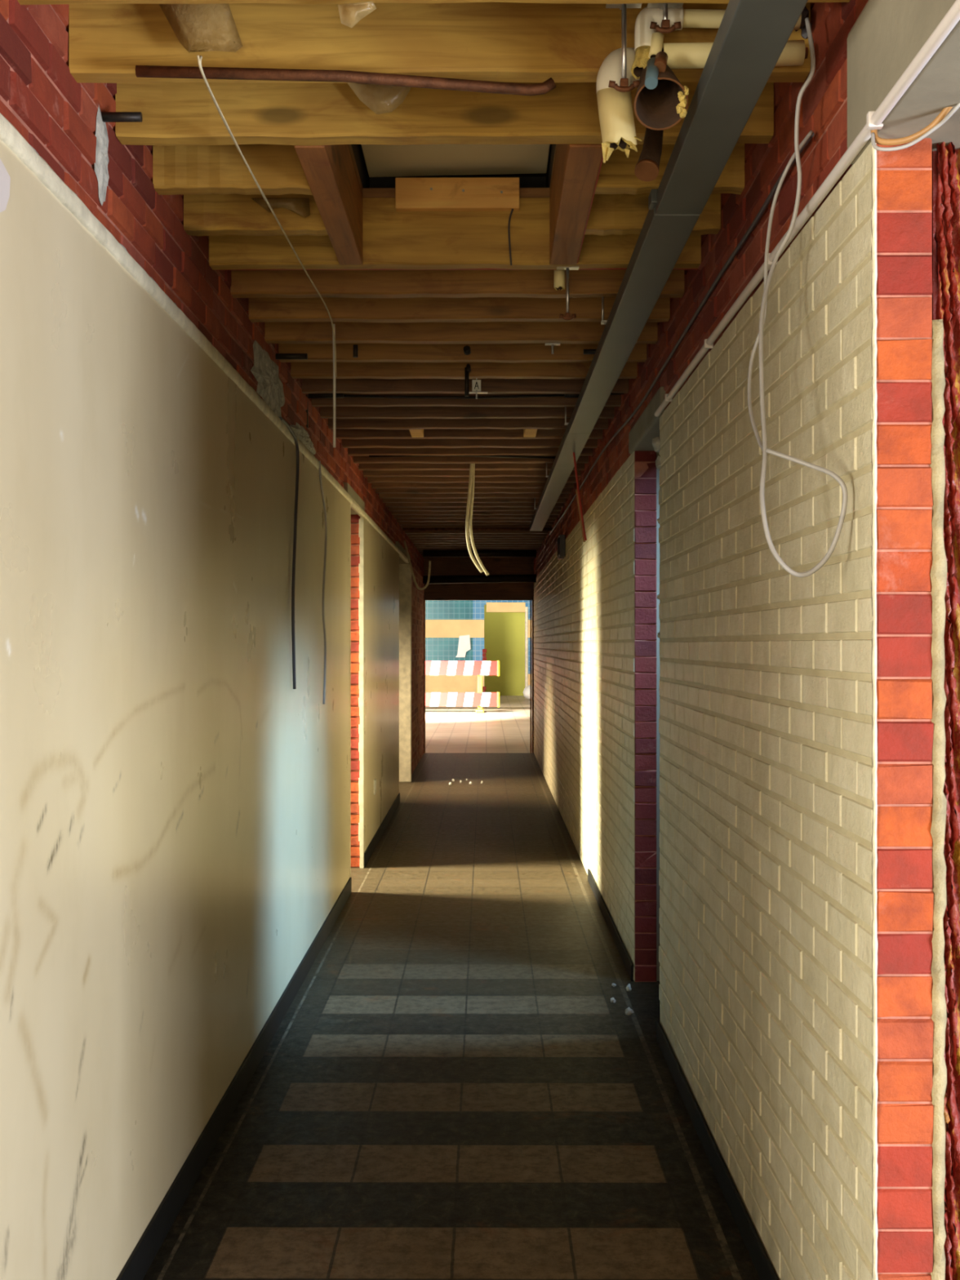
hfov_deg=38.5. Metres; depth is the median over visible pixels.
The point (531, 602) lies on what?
end doorway
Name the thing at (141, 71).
metal pipe
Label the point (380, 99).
plastic film
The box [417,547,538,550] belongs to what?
joist
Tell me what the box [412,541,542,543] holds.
joist
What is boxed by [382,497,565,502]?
joist
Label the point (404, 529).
joist
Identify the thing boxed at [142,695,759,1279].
floor
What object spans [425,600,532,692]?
wall
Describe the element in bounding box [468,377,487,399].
tag
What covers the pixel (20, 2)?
joist
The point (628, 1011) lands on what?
crumb
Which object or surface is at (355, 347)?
peg
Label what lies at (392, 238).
joist
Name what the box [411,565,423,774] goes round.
wall
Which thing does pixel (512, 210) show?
loose wire
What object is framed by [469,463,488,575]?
hanging cable
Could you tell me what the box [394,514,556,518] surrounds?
joist
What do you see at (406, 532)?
joist
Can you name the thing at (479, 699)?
barrier
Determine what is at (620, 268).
tape
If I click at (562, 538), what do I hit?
junction box
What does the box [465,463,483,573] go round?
hanging cable
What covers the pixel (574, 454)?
wire
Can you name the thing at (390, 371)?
joist
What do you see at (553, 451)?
joist
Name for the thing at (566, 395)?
rod sleeve
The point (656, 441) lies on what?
crumbs
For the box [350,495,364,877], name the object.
trim
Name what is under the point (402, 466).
joist
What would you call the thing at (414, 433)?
block
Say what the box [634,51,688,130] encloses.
pipe
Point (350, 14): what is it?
plastic film
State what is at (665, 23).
hanger
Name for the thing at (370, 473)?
joist
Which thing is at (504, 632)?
wall
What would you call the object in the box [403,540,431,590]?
cable
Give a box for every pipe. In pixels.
[135,65,555,96]
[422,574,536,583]
[595,47,641,163]
[631,6,801,79]
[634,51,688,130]
[648,32,808,68]
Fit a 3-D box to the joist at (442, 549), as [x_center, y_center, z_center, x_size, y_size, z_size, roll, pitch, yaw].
[-0.024,-1.254,17.875,1.555,0.211,0.067,0,0,0]
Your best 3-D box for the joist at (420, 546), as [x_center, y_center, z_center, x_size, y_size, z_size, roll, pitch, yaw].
[-0.027,-1.256,17.145,1.555,0.211,0.068,0,0,0]
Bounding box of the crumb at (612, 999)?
[610,997,615,1002]
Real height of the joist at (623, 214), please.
0.211 m
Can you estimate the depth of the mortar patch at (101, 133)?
3.11 m
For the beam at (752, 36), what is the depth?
3.17 m
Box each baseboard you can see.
[116,877,351,1279]
[364,792,399,866]
[587,868,633,981]
[656,1020,778,1279]
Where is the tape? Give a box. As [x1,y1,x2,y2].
[213,267,697,270]
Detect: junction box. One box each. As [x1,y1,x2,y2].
[159,3,242,52]
[557,534,565,559]
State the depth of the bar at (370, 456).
8.75 m
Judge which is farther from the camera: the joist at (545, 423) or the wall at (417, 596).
the wall at (417, 596)
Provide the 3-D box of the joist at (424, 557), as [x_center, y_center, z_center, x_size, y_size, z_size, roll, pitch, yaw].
[-0.018,-1.251,19.335,1.555,0.210,0.067,0,0,0]
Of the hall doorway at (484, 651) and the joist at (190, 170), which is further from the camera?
the hall doorway at (484, 651)
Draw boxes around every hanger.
[545,342,559,354]
[556,266,578,319]
[605,3,641,92]
[647,2,683,33]
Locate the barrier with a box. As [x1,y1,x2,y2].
[425,660,499,713]
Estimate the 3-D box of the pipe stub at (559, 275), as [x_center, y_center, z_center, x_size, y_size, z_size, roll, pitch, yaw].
[0.257,-1.165,4.442,0.035,0.064,0.036,0,0,0]
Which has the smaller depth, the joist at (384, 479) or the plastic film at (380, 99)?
the plastic film at (380, 99)
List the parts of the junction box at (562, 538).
lid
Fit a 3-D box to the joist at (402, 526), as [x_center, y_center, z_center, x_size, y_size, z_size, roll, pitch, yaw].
[-0.039,-1.264,14.225,1.555,0.212,0.067,0,0,0]
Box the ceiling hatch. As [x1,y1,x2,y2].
[351,143,555,187]
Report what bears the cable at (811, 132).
hanging from the cable at (772, 192)
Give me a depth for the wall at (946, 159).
2.43 m
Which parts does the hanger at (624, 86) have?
plate, rod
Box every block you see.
[395,177,519,211]
[408,429,423,437]
[523,428,537,437]
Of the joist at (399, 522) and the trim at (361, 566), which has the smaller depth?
the trim at (361, 566)
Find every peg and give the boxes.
[352,344,358,357]
[463,345,471,355]
[464,364,471,396]
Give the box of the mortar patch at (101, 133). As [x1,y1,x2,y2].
[94,106,109,204]
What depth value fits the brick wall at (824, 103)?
3.57 m
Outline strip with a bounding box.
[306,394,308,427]
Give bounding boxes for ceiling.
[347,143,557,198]
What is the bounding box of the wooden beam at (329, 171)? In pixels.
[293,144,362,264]
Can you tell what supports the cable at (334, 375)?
hanging from the wire at (200, 56)
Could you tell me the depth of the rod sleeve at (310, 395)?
6.78 m
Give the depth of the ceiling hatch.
4.29 m
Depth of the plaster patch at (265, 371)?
5.45 m
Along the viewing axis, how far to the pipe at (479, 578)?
18.56 m
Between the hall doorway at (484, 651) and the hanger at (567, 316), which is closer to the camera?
the hanger at (567, 316)
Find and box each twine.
[196,55,266,200]
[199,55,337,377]
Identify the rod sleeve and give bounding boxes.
[307,393,343,398]
[564,393,579,397]
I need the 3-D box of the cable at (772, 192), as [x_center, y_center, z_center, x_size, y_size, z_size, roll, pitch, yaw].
[0.703,-1.062,8.574,0.012,0.120,11.521,0,0,0]
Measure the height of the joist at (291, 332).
0.211 m
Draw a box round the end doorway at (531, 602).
[423,600,533,753]
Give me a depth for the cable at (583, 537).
7.64 m
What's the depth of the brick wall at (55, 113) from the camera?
3.40 m
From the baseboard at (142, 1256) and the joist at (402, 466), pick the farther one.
the joist at (402, 466)
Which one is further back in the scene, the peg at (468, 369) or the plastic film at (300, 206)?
the peg at (468, 369)
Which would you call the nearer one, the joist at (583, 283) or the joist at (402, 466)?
the joist at (583, 283)
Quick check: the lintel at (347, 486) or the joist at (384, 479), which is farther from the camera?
the joist at (384, 479)
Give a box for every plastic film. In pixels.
[251,197,310,217]
[337,0,376,27]
[347,83,411,114]
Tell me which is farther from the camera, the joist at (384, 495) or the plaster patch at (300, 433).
the joist at (384, 495)
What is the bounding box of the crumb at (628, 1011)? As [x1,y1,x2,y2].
[625,1007,633,1015]
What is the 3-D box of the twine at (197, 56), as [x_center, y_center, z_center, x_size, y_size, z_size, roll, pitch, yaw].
[-0.557,-1.131,3.124,0.015,0.047,0.923,0,0,-1]
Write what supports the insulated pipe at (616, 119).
attached to the joist at (492, 42)
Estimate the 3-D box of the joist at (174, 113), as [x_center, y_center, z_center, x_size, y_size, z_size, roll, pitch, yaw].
[-0.084,-1.295,3.275,1.555,0.211,0.067,0,0,0]
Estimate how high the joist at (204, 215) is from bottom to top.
0.211 m
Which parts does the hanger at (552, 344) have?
rod, plate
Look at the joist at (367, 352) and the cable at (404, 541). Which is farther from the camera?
the cable at (404, 541)
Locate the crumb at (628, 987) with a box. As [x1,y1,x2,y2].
[626,983,631,991]
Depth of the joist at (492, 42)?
2.88 m
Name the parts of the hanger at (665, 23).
rod, plate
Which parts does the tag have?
plate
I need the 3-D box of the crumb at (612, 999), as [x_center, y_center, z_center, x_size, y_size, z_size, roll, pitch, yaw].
[0.576,1.559,5.942,0.024,0.027,0.036,0,0,0]
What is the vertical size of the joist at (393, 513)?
0.211 m
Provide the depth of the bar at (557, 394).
6.80 m
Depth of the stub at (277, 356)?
5.60 m
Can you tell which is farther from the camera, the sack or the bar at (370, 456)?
the sack
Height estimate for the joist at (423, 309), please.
0.211 m
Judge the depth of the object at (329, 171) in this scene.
3.79 m
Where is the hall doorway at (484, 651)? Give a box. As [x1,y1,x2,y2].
[482,606,528,698]
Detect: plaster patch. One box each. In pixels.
[250,340,284,417]
[289,422,315,454]
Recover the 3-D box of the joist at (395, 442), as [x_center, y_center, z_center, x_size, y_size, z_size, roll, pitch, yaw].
[-0.063,-1.280,8.385,1.555,0.211,0.068,0,0,0]
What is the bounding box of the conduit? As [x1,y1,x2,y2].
[653,0,959,417]
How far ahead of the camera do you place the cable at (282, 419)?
5.95 m
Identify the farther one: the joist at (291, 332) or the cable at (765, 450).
the joist at (291, 332)
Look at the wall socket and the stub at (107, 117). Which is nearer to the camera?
the stub at (107, 117)
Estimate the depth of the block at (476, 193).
4.30 m
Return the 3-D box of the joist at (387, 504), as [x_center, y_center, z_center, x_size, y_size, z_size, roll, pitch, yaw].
[-0.048,-1.271,12.035,1.555,0.211,0.067,0,0,0]
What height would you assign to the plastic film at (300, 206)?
0.058 m
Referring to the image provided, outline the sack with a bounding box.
[523,684,529,699]
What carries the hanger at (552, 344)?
attached to the joist at (291, 332)
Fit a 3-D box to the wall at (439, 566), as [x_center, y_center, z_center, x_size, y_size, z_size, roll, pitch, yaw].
[-1.320,-0.346,19.567,11.400,3.900,0.120,0,0,0]
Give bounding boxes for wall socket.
[373,778,376,795]
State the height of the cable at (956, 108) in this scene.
0.072 m
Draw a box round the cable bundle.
[795,5,812,39]
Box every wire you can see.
[507,208,513,265]
[573,452,586,540]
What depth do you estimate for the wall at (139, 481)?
3.36 m
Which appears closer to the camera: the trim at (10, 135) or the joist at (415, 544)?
the trim at (10, 135)
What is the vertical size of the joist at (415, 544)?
0.211 m
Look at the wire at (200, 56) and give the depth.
4.03 m
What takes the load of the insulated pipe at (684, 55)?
attached to the insulated pipe at (689, 18)
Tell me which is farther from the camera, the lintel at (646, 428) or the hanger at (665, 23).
the lintel at (646, 428)
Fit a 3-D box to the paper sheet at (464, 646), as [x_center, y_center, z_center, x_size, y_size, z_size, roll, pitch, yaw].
[-0.476,0.171,38.677,0.430,0.630,0.010,0,0,0]
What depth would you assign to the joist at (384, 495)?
11.28 m
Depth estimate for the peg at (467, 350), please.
5.46 m
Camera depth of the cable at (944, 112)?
2.32 m
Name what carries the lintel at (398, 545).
attached to the brick wall at (55, 113)
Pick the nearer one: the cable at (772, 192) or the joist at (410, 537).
the cable at (772, 192)
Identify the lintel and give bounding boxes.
[342,482,364,514]
[395,541,410,564]
[628,386,665,453]
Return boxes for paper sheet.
[0,158,10,212]
[455,635,471,657]
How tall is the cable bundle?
0.075 m
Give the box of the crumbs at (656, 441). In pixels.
[652,436,660,638]
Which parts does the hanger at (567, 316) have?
rod, plate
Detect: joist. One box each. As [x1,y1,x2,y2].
[17,0,849,4]
[68,1,810,83]
[115,81,773,146]
[152,143,312,195]
[183,193,328,235]
[208,197,701,269]
[230,269,684,298]
[248,297,670,322]
[264,321,657,344]
[278,342,646,363]
[290,362,637,379]
[302,377,628,394]
[311,393,621,407]
[320,406,614,418]
[328,417,608,429]
[335,428,602,439]
[342,438,597,448]
[347,447,592,456]
[353,455,588,463]
[358,462,584,471]
[363,470,581,477]
[367,476,576,483]
[371,482,573,488]
[375,488,571,493]
[378,493,568,498]
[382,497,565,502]
[385,502,563,507]
[388,506,560,511]
[391,511,559,515]
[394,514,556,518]
[396,518,555,522]
[398,521,553,524]
[400,524,551,528]
[402,527,552,531]
[404,531,548,533]
[407,533,546,536]
[408,536,545,538]
[410,538,543,541]
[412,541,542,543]
[413,543,541,546]
[415,545,540,547]
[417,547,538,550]
[417,549,537,551]
[423,556,533,558]
[549,143,603,264]
[584,193,720,235]
[594,143,744,195]
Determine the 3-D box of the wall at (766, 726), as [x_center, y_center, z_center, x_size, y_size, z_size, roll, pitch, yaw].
[0.777,0.360,10.951,0.106,2.440,17.090,0,0,0]
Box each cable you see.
[279,416,299,688]
[318,460,327,704]
[332,324,335,447]
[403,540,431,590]
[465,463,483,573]
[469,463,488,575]
[549,131,814,534]
[575,488,585,542]
[747,130,813,449]
[758,17,847,577]
[871,102,959,151]
[871,106,952,145]
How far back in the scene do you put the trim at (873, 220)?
2.40 m
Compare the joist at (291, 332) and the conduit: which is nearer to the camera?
the conduit
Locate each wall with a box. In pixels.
[0,0,424,577]
[0,139,399,1279]
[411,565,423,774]
[423,558,533,599]
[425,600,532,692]
[484,604,524,695]
[533,0,868,577]
[533,137,933,1279]
[656,142,959,1279]
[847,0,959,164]
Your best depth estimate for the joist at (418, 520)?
13.46 m
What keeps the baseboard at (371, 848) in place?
attached to the wall at (139, 481)
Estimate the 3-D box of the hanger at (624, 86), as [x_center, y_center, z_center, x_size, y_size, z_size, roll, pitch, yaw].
[0.286,-1.179,2.730,0.070,0.188,0.045,0,0,0]
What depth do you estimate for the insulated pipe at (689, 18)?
2.79 m
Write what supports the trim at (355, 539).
attached to the wall at (139, 481)
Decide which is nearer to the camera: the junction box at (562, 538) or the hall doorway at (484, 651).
the junction box at (562, 538)
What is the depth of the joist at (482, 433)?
7.99 m
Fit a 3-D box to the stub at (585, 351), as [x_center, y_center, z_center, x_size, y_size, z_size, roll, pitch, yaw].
[0.470,-1.176,5.601,0.095,0.019,0.022,0,0,0]
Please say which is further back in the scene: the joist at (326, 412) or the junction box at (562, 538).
the junction box at (562, 538)
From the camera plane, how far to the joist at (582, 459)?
9.09 m
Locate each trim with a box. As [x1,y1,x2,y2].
[0,112,408,563]
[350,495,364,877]
[351,514,359,867]
[871,142,878,1279]
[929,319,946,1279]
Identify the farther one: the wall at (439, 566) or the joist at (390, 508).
the wall at (439, 566)
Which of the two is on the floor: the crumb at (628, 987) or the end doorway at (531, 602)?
the crumb at (628, 987)
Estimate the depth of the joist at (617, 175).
3.61 m
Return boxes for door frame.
[399,564,411,782]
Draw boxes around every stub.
[100,111,142,122]
[275,353,307,359]
[554,270,564,290]
[583,349,595,354]
[634,127,663,182]
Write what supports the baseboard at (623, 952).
attached to the wall at (766, 726)
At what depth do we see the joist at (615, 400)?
6.89 m
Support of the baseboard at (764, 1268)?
attached to the wall at (766, 726)
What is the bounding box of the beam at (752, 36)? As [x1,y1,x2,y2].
[529,0,808,531]
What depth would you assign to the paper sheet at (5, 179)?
2.40 m
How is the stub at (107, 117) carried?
attached to the brick wall at (55, 113)
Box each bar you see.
[343,393,623,399]
[368,455,555,458]
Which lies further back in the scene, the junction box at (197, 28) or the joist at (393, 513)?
the joist at (393, 513)

